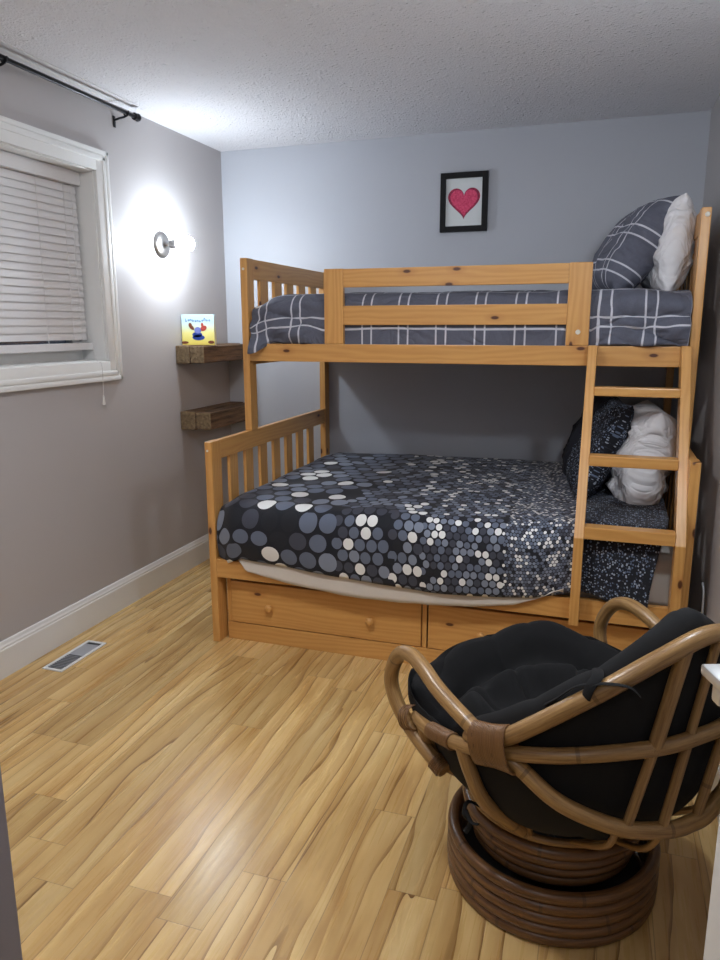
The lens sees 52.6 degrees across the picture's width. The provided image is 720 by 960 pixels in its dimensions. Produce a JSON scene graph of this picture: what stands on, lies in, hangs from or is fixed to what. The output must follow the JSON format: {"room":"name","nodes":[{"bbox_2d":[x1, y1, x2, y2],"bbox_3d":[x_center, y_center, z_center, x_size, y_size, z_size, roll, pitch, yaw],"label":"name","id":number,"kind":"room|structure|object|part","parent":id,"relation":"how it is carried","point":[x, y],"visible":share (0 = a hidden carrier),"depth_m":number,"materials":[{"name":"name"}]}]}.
{"room":"bedroom","nodes":[
{"label":"bedroom","id":0,"kind":"room"},
{"bbox_2d":[0,767,22,959],"bbox_3d":[-1.483,0.125,0.362,1.526,2.440,1.700,4,13,18],"label":"wall","id":1,"kind":"structure","parent":0,"point":[10,942],"depth_m":1.02,"materials":[{"name":"grey paint"}]},
{"bbox_2d":[0,58,230,641],"bbox_3d":[-1.751,-0.275,2.253,0.200,2.440,5.200,4,13,18],"label":"wall","id":2,"kind":"structure","parent":0,"point":[93,493],"depth_m":3.64,"materials":[{"name":"grey paint"}]},
{"bbox_2d":[0,115,122,392],"bbox_3d":[-1.509,-0.868,2.823,0.211,1.049,1.521,4,13,18],"label":"window","id":3,"kind":"structure","parent":2,"relation":"in","point":[37,370],"depth_m":3.36,"materials":[{"name":"white paint"}]},
{"bbox_3d":[-1.588,-0.878,2.848,0.005,0.763,1.245,4,13,18],"label":"pane","id":4,"kind":"part","parent":3,"relation":"part of","materials":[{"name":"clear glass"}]},
{"bbox_3d":[-1.580,-0.873,2.846,0.052,0.873,1.345,4,13,18],"label":"sash","id":5,"kind":"part","parent":3,"relation":"part of","materials":[{"name":"white paint"}]},
{"bbox_2d":[0,150,105,404],"bbox_3d":[-1.460,-0.763,2.831,0.149,1.054,1.309,4,13,18],"label":"window blind","id":6,"kind":"object","parent":3,"relation":"attached to","point":[41,287],"visible":1,"depth_m":3.16,"materials":[{"name":"white plastic"}]},
{"bbox_3d":[-1.381,-0.951,3.165,0.003,0.707,0.007,4,13,18],"label":"ladder cord","id":7,"kind":"part","parent":6,"relation":"part of","materials":[{"name":"white fabric"}]},
{"bbox_3d":[-1.507,-0.516,2.905,0.046,0.034,1.299,4,13,18],"label":"rail","id":8,"kind":"part","parent":6,"relation":"part of","materials":[{"name":"white plastic"}]},
{"bbox_3d":[-1.328,-0.984,3.323,0.003,0.707,0.007,4,13,18],"label":"ladder cord","id":9,"kind":"part","parent":6,"relation":"part of","materials":[{"name":"white fabric"}]},
{"bbox_3d":[-1.310,-0.995,3.374,0.003,0.707,0.007,4,13,18],"label":"ladder cord","id":10,"kind":"part","parent":6,"relation":"part of","materials":[{"name":"white fabric"}]},
{"bbox_3d":[-1.258,-0.869,3.366,0.102,0.960,0.012,4,13,18],"label":"pull cord","id":11,"kind":"part","parent":6,"relation":"part of","materials":[{"name":"white plastic"}]},
{"bbox_2d":[0,40,134,105],"bbox_3d":[-1.357,-1.616,2.699,0.100,0.002,1.604,4,13,18],"label":"trim","id":12,"kind":"structure","parent":2,"relation":"attached to","point":[6,49],"depth_m":3.03,"materials":[{"name":"white"}]},
{"bbox_2d":[0,53,140,127],"bbox_3d":[-1.367,-1.550,2.700,0.089,0.078,1.775,4,13,18],"label":"curtain rod","id":13,"kind":"object","parent":2,"relation":"attached to","point":[4,59],"visible":1,"depth_m":3.06,"materials":[{"name":"black metal"}]},
{"bbox_2d":[0,533,209,680],"bbox_3d":[-1.379,0.684,3.245,0.016,0.152,3.499,4,13,18],"label":"baseboard","id":14,"kind":"structure","parent":2,"relation":"attached to","point":[24,647],"depth_m":3.51,"materials":[{"name":"white paint"}]},
{"bbox_2d":[154,231,194,258],"bbox_3d":[-0.963,-1.241,3.836,0.196,0.140,0.140,4,13,18],"label":"wall sconce","id":15,"kind":"object","parent":2,"relation":"attached to","point":[162,245],"visible":1,"depth_m":3.82,"materials":[{"name":"silver metal"}]},
{"bbox_3d":[-1.043,-1.246,3.862,0.026,0.140,0.140,4,13,18],"label":"plate","id":16,"kind":"part","parent":15,"relation":"part of","materials":[{"name":"silver metal"}]},
{"bbox_2d":[168,240,177,248],"bbox_3d":[-0.981,-1.242,3.841,0.042,0.043,0.043,4,13,18],"label":"socket","id":17,"kind":"object","parent":15,"relation":"attached to","point":[173,244],"depth_m":3.82,"materials":[{"name":"grey metal"}]},
{"bbox_3d":[-0.915,-1.238,3.820,0.095,0.080,0.080,4,13,18],"label":"bulb","id":18,"kind":"part","parent":15,"relation":"part of","materials":[{"name":"white glass"}]},
{"bbox_2d":[176,343,242,363],"bbox_3d":[-0.846,-0.753,4.315,0.182,0.099,0.611,4,13,18],"label":"wall shelf","id":19,"kind":"object","parent":2,"relation":"attached to","point":[185,354],"visible":0.86,"depth_m":4.07,"materials":[{"name":"brown wood"}]},
{"bbox_2d":[181,314,215,344],"bbox_3d":[-0.902,-0.839,4.068,0.209,0.168,0.020,4,13,18],"label":"picture book","id":20,"kind":"object","parent":19,"relation":"on","point":[197,329],"visible":1,"depth_m":4.06,"materials":[{"name":"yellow paper"}]},
{"bbox_2d":[180,401,257,429],"bbox_3d":[-0.837,-0.392,4.397,0.196,0.103,0.595,4,13,18],"label":"wall shelf","id":21,"kind":"object","parent":2,"relation":"attached to","point":[215,416],"visible":0.89,"depth_m":4.18,"materials":[{"name":"brown wood"}]},
{"bbox_2d":[0,558,718,959],"bbox_3d":[-0.402,1.068,2.080,3.039,0.120,5.500,4,13,18],"label":"floor","id":22,"kind":"structure","parent":0,"point":[174,791],"depth_m":2.15,"materials":[{"name":"laminate"}]},
{"bbox_2d":[42,640,106,671],"bbox_3d":[-1.247,0.769,3.195,0.101,0.006,0.295,4,13,18],"label":"floor vent","id":23,"kind":"object","parent":22,"relation":"in","point":[80,652],"visible":1,"depth_m":3.19,"materials":[{"name":"white metal"}]},
{"bbox_3d":[-1.229,0.757,3.248,0.073,0.002,0.113,4,13,18],"label":"damper plate","id":24,"kind":"part","parent":23,"relation":"part of","materials":[{"name":"grey metal"}]},
{"bbox_2d":[204,207,711,663],"bbox_3d":[0.474,-0.236,3.486,1.968,1.848,1.516,4,13,18],"label":"bunk bed","id":25,"kind":"object","parent":22,"relation":"on","point":[259,608],"visible":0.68,"depth_m":3.09,"materials":[{"name":"brown wood"}]},
{"bbox_3d":[-0.644,0.280,3.284,0.035,0.924,0.085,4,13,18],"label":"post","id":26,"kind":"part","parent":25,"relation":"part of","materials":[{"name":"brown wood"}]},
{"bbox_3d":[-0.526,-0.636,3.459,0.035,0.799,0.070,4,13,18],"label":"post","id":27,"kind":"part","parent":25,"relation":"part of","materials":[{"name":"brown wood"}]},
{"bbox_3d":[-0.371,-0.699,3.923,0.027,0.105,0.913,4,13,18],"label":"rail","id":28,"kind":"part","parent":25,"relation":"part of","materials":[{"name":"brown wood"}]},
{"bbox_3d":[-0.408,0.575,3.261,0.035,0.035,0.033,4,13,18],"label":"knob","id":29,"kind":"part","parent":25,"relation":"part of","materials":[{"name":"brown wood"}]},
{"bbox_3d":[-0.429,-0.265,3.834,0.027,0.085,1.286,4,13,18],"label":"rail","id":30,"kind":"part","parent":25,"relation":"part of","materials":[{"name":"brown wood"}]},
{"bbox_3d":[-0.371,-1.078,3.842,0.027,0.091,0.913,4,13,18],"label":"rail","id":31,"kind":"part","parent":25,"relation":"part of","materials":[{"name":"brown wood"}]},
{"bbox_3d":[-0.215,-0.379,4.468,0.035,1.721,0.071,4,13,18],"label":"post","id":32,"kind":"part","parent":25,"relation":"part of","materials":[{"name":"brown wood"}]},
{"bbox_3d":[-0.163,0.579,3.207,0.890,0.197,0.020,4,13,18],"label":"drawer","id":33,"kind":"part","parent":25,"relation":"part of","materials":[{"name":"brown wood"}]},
{"bbox_3d":[-0.114,-0.776,3.265,0.090,0.328,0.026,4,13,18],"label":"guard post","id":34,"kind":"part","parent":25,"relation":"part of","materials":[{"name":"brown wood"}]},
{"bbox_3d":[0.040,0.605,3.115,0.035,0.035,0.033,4,13,18],"label":"knob","id":35,"kind":"part","parent":25,"relation":"part of","materials":[{"name":"brown wood"}]},
{"bbox_3d":[0.264,0.452,2.982,1.898,0.084,0.028,4,13,18],"label":"rail","id":36,"kind":"part","parent":25,"relation":"part of","materials":[{"name":"brown wood"}]},
{"bbox_3d":[0.385,-0.705,3.111,0.962,0.084,0.023,4,13,18],"label":"guard rail","id":37,"kind":"part","parent":25,"relation":"part of","materials":[{"name":"brown wood"}]},
{"bbox_3d":[0.385,-0.862,3.078,0.962,0.079,0.023,4,13,18],"label":"guard rail","id":38,"kind":"part","parent":25,"relation":"part of","materials":[{"name":"brown wood"}]},
{"bbox_3d":[0.385,-0.543,3.147,1.898,0.080,0.028,4,13,18],"label":"rail","id":39,"kind":"part","parent":25,"relation":"part of","materials":[{"name":"brown wood"}]},
{"bbox_2d":[256,305,674,345],"bbox_3d":[0.545,-0.749,3.599,1.884,0.217,0.978,4,13,18],"label":"mattress","id":40,"kind":"object","parent":25,"relation":"on","point":[261,305],"visible":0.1,"depth_m":2.95,"materials":[{"name":"fabric"}]},
{"bbox_2d":[247,288,691,353],"bbox_3d":[0.531,-0.770,3.547,1.892,0.291,1.079,4,13,18],"label":"comforter","id":41,"kind":"object","parent":40,"relation":"on","point":[622,316],"visible":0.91,"depth_m":3.08,"materials":[{"name":"fabric"}]},
{"bbox_2d":[592,195,680,288],"bbox_3d":[1.210,-1.024,3.265,0.325,0.391,0.601,1,12,6],"label":"pillow","id":42,"kind":"object","parent":41,"relation":"on","point":[624,259],"visible":0.63,"depth_m":3.02,"materials":[{"name":"fabric"}]},
{"bbox_2d":[640,193,696,290],"bbox_3d":[1.348,-1.006,3.201,0.213,0.383,0.600,3,12,14],"label":"pillow","id":43,"kind":"object","parent":41,"relation":"on","point":[672,259],"visible":0.56,"depth_m":2.95,"materials":[{"name":"white fabric"}]},
{"bbox_3d":[0.493,0.636,2.968,0.035,0.035,0.033,4,13,18],"label":"knob","id":44,"kind":"part","parent":25,"relation":"part of","materials":[{"name":"brown wood"}]},
{"bbox_3d":[0.711,0.638,2.923,0.893,0.197,0.020,4,13,18],"label":"drawer","id":45,"kind":"part","parent":25,"relation":"part of","materials":[{"name":"brown wood"}]},
{"bbox_3d":[0.884,-0.709,2.941,0.090,0.328,0.026,4,13,18],"label":"guard post","id":46,"kind":"part","parent":25,"relation":"part of","materials":[{"name":"brown wood"}]},
{"bbox_3d":[0.869,0.001,2.833,0.035,1.021,0.460,4,13,18],"label":"ladder rail","id":47,"kind":"part","parent":25,"relation":"part of","materials":[{"name":"brown wood"}]},
{"bbox_2d":[562,529,672,605],"bbox_3d":[0.486,0.189,3.611,1.884,0.206,1.361,4,13,18],"label":"mattress","id":48,"kind":"object","parent":25,"relation":"on","point":[659,592],"visible":0.06,"depth_m":2.71,"materials":[{"name":"fabric"}]},
{"bbox_2d":[239,559,562,606],"bbox_3d":[0.142,0.343,3.052,1.382,0.294,0.166,4,13,18],"label":"sheet","id":49,"kind":"object","parent":48,"relation":"on","point":[336,585],"visible":0.27,"depth_m":3.03,"materials":[{"name":"fabric"}]},
{"bbox_2d":[217,452,668,606],"bbox_3d":[0.458,0.142,3.563,1.854,0.343,1.458,4,13,18],"label":"duvet","id":50,"kind":"object","parent":48,"relation":"on","point":[465,526],"visible":0.84,"depth_m":2.99,"materials":[{"name":"fabric"}]},
{"bbox_2d":[562,396,611,475],"bbox_3d":[1.152,-0.235,3.689,0.252,0.424,0.505,4,13,18],"label":"pillow","id":51,"kind":"object","parent":50,"relation":"on","point":[575,434],"visible":0.26,"depth_m":3.55,"materials":[{"name":"fabric"}]},
{"bbox_2d":[566,396,633,499],"bbox_3d":[1.077,-0.148,3.302,0.263,0.442,0.599,2,12,10],"label":"pillow","id":52,"kind":"object","parent":50,"relation":"on","point":[611,423],"visible":0.71,"depth_m":3.06,"materials":[{"name":"fabric"}]},
{"bbox_2d":[605,400,676,504],"bbox_3d":[1.250,-0.113,3.229,0.311,0.447,0.670,4,13,18],"label":"pillow","id":53,"kind":"object","parent":50,"relation":"on","point":[653,432],"visible":0.73,"depth_m":2.96,"materials":[{"name":"white fabric"}]},
{"bbox_3d":[1.619,-0.317,3.858,0.035,1.848,0.071,4,13,18],"label":"post","id":54,"kind":"part","parent":25,"relation":"part of","materials":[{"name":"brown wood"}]},
{"bbox_3d":[1.194,0.023,2.728,0.035,1.021,0.460,4,13,18],"label":"ladder rail","id":55,"kind":"part","parent":25,"relation":"part of","materials":[{"name":"brown wood"}]},
{"bbox_3d":[1.190,0.394,2.686,0.035,0.945,0.085,4,13,18],"label":"post","id":56,"kind":"part","parent":25,"relation":"part of","materials":[{"name":"brown wood"}]},
{"bbox_3d":[1.405,-0.161,3.233,0.027,0.085,1.286,4,13,18],"label":"rail","id":57,"kind":"part","parent":25,"relation":"part of","materials":[{"name":"brown wood"}]},
{"bbox_3d":[1.463,-1.079,3.220,0.027,0.091,0.913,4,13,18],"label":"rail","id":58,"kind":"part","parent":25,"relation":"part of","materials":[{"name":"brown wood"}]},
{"bbox_3d":[1.309,-0.574,2.850,0.035,0.926,0.070,4,13,18],"label":"post","id":59,"kind":"part","parent":25,"relation":"part of","materials":[{"name":"brown wood"}]},
{"bbox_2d":[384,597,719,948],"bbox_3d":[0.535,0.636,1.790,0.758,0.844,0.689,-6,13,-26],"label":"rattan chair","id":60,"kind":"object","parent":22,"relation":"on","point":[534,886],"visible":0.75,"depth_m":1.67,"materials":[{"name":"brown wicker"}]},
{"bbox_3d":[0.217,0.687,1.839,0.173,0.208,0.030,-6,13,-26],"label":"leg","id":61,"kind":"part","parent":60,"relation":"part of","materials":[{"name":"wicker"}]},
{"bbox_3d":[0.502,1.024,1.942,0.500,0.014,0.500,4,13,18],"label":"board","id":62,"kind":"part","parent":60,"relation":"part of","materials":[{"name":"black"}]},
{"bbox_3d":[0.541,0.468,1.743,0.758,0.495,0.663,-6,13,-26],"label":"rail","id":63,"kind":"part","parent":60,"relation":"part of","materials":[{"name":"wicker"}]},
{"bbox_2d":[408,607,719,839],"bbox_3d":[0.513,0.498,1.811,0.681,0.610,0.730,-7,14,-29],"label":"cushion","id":64,"kind":"object","parent":60,"relation":"on","point":[509,675],"visible":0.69,"depth_m":1.53,"materials":[{"name":"black fabric"}]},
{"bbox_3d":[0.617,0.617,1.621,0.729,0.173,0.324,-6,13,-26],"label":"rail","id":65,"kind":"part","parent":60,"relation":"part of","materials":[{"name":"wicker"}]},
{"bbox_2d":[0,0,719,151],"bbox_3d":[-0.405,-1.436,1.550,3.039,0.120,5.500,4,13,18],"label":"ceiling","id":66,"kind":"structure","parent":0,"point":[221,75],"depth_m":2.88,"materials":[{"name":"white paint"}]},
{"bbox_2d":[221,111,710,494],"bbox_3d":[0.439,-0.711,4.298,3.039,2.440,0.150,4,13,18],"label":"wall","id":67,"kind":"structure","parent":0,"point":[556,191],"depth_m":4.13,"materials":[{"name":"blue paint"}]},
{"bbox_2d":[440,170,488,232],"bbox_3d":[0.568,-1.520,3.988,0.260,0.308,0.022,4,13,18],"label":"framed picture","id":68,"kind":"object","parent":67,"relation":"attached to","point":[463,195],"visible":1,"depth_m":3.99,"materials":[{"name":"black"}]},
{"bbox_2d":[445,177,482,226],"bbox_3d":[0.570,-1.521,3.992,0.220,0.268,0.006,4,13,18],"label":"print","id":69,"kind":"object","parent":68,"relation":"attached to","point":[463,195],"depth_m":3.99,"materials":[{"name":"white paper"}]},
{"bbox_2d":[688,94,719,623],"bbox_3d":[0.967,-0.091,1.369,0.150,2.440,5.200,4,13,18],"label":"wall","id":70,"kind":"structure","parent":0,"point":[705,431],"depth_m":3.01,"materials":[{"name":"grey paint"}]},
{"bbox_2d":[701,582,704,613],"bbox_3d":[1.212,0.638,2.653,0.029,0.479,0.296,7,14,31],"label":"power cord","id":71,"kind":"object","parent":70,"relation":"attached to","point":[703,589],"visible":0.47,"depth_m":2.69,"materials":[{"name":"white plastic"}]},
{"bbox_2d":[701,664,719,959],"bbox_3d":[0.384,0.317,0.411,0.094,2.020,0.740,0,12,0],"label":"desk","id":72,"kind":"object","parent":70,"relation":"in","point":[711,672],"depth_m":0.80,"materials":[{"name":"white paint"}]},
{"bbox_3d":[0.366,0.220,0.669,0.059,0.060,0.129,0,12,-1],"label":"handle","id":73,"kind":"part","parent":72,"relation":"part of","materials":[{"name":"white"}]},
{"bbox_2d":[711,764,719,823],"bbox_3d":[1.237,0.806,2.653,0.016,0.152,3.000,4,13,18],"label":"baseboard","id":74,"kind":"structure","parent":70,"relation":"attached to","point":[717,777],"depth_m":2.18,"materials":[{"name":"white paint"}]}
]}

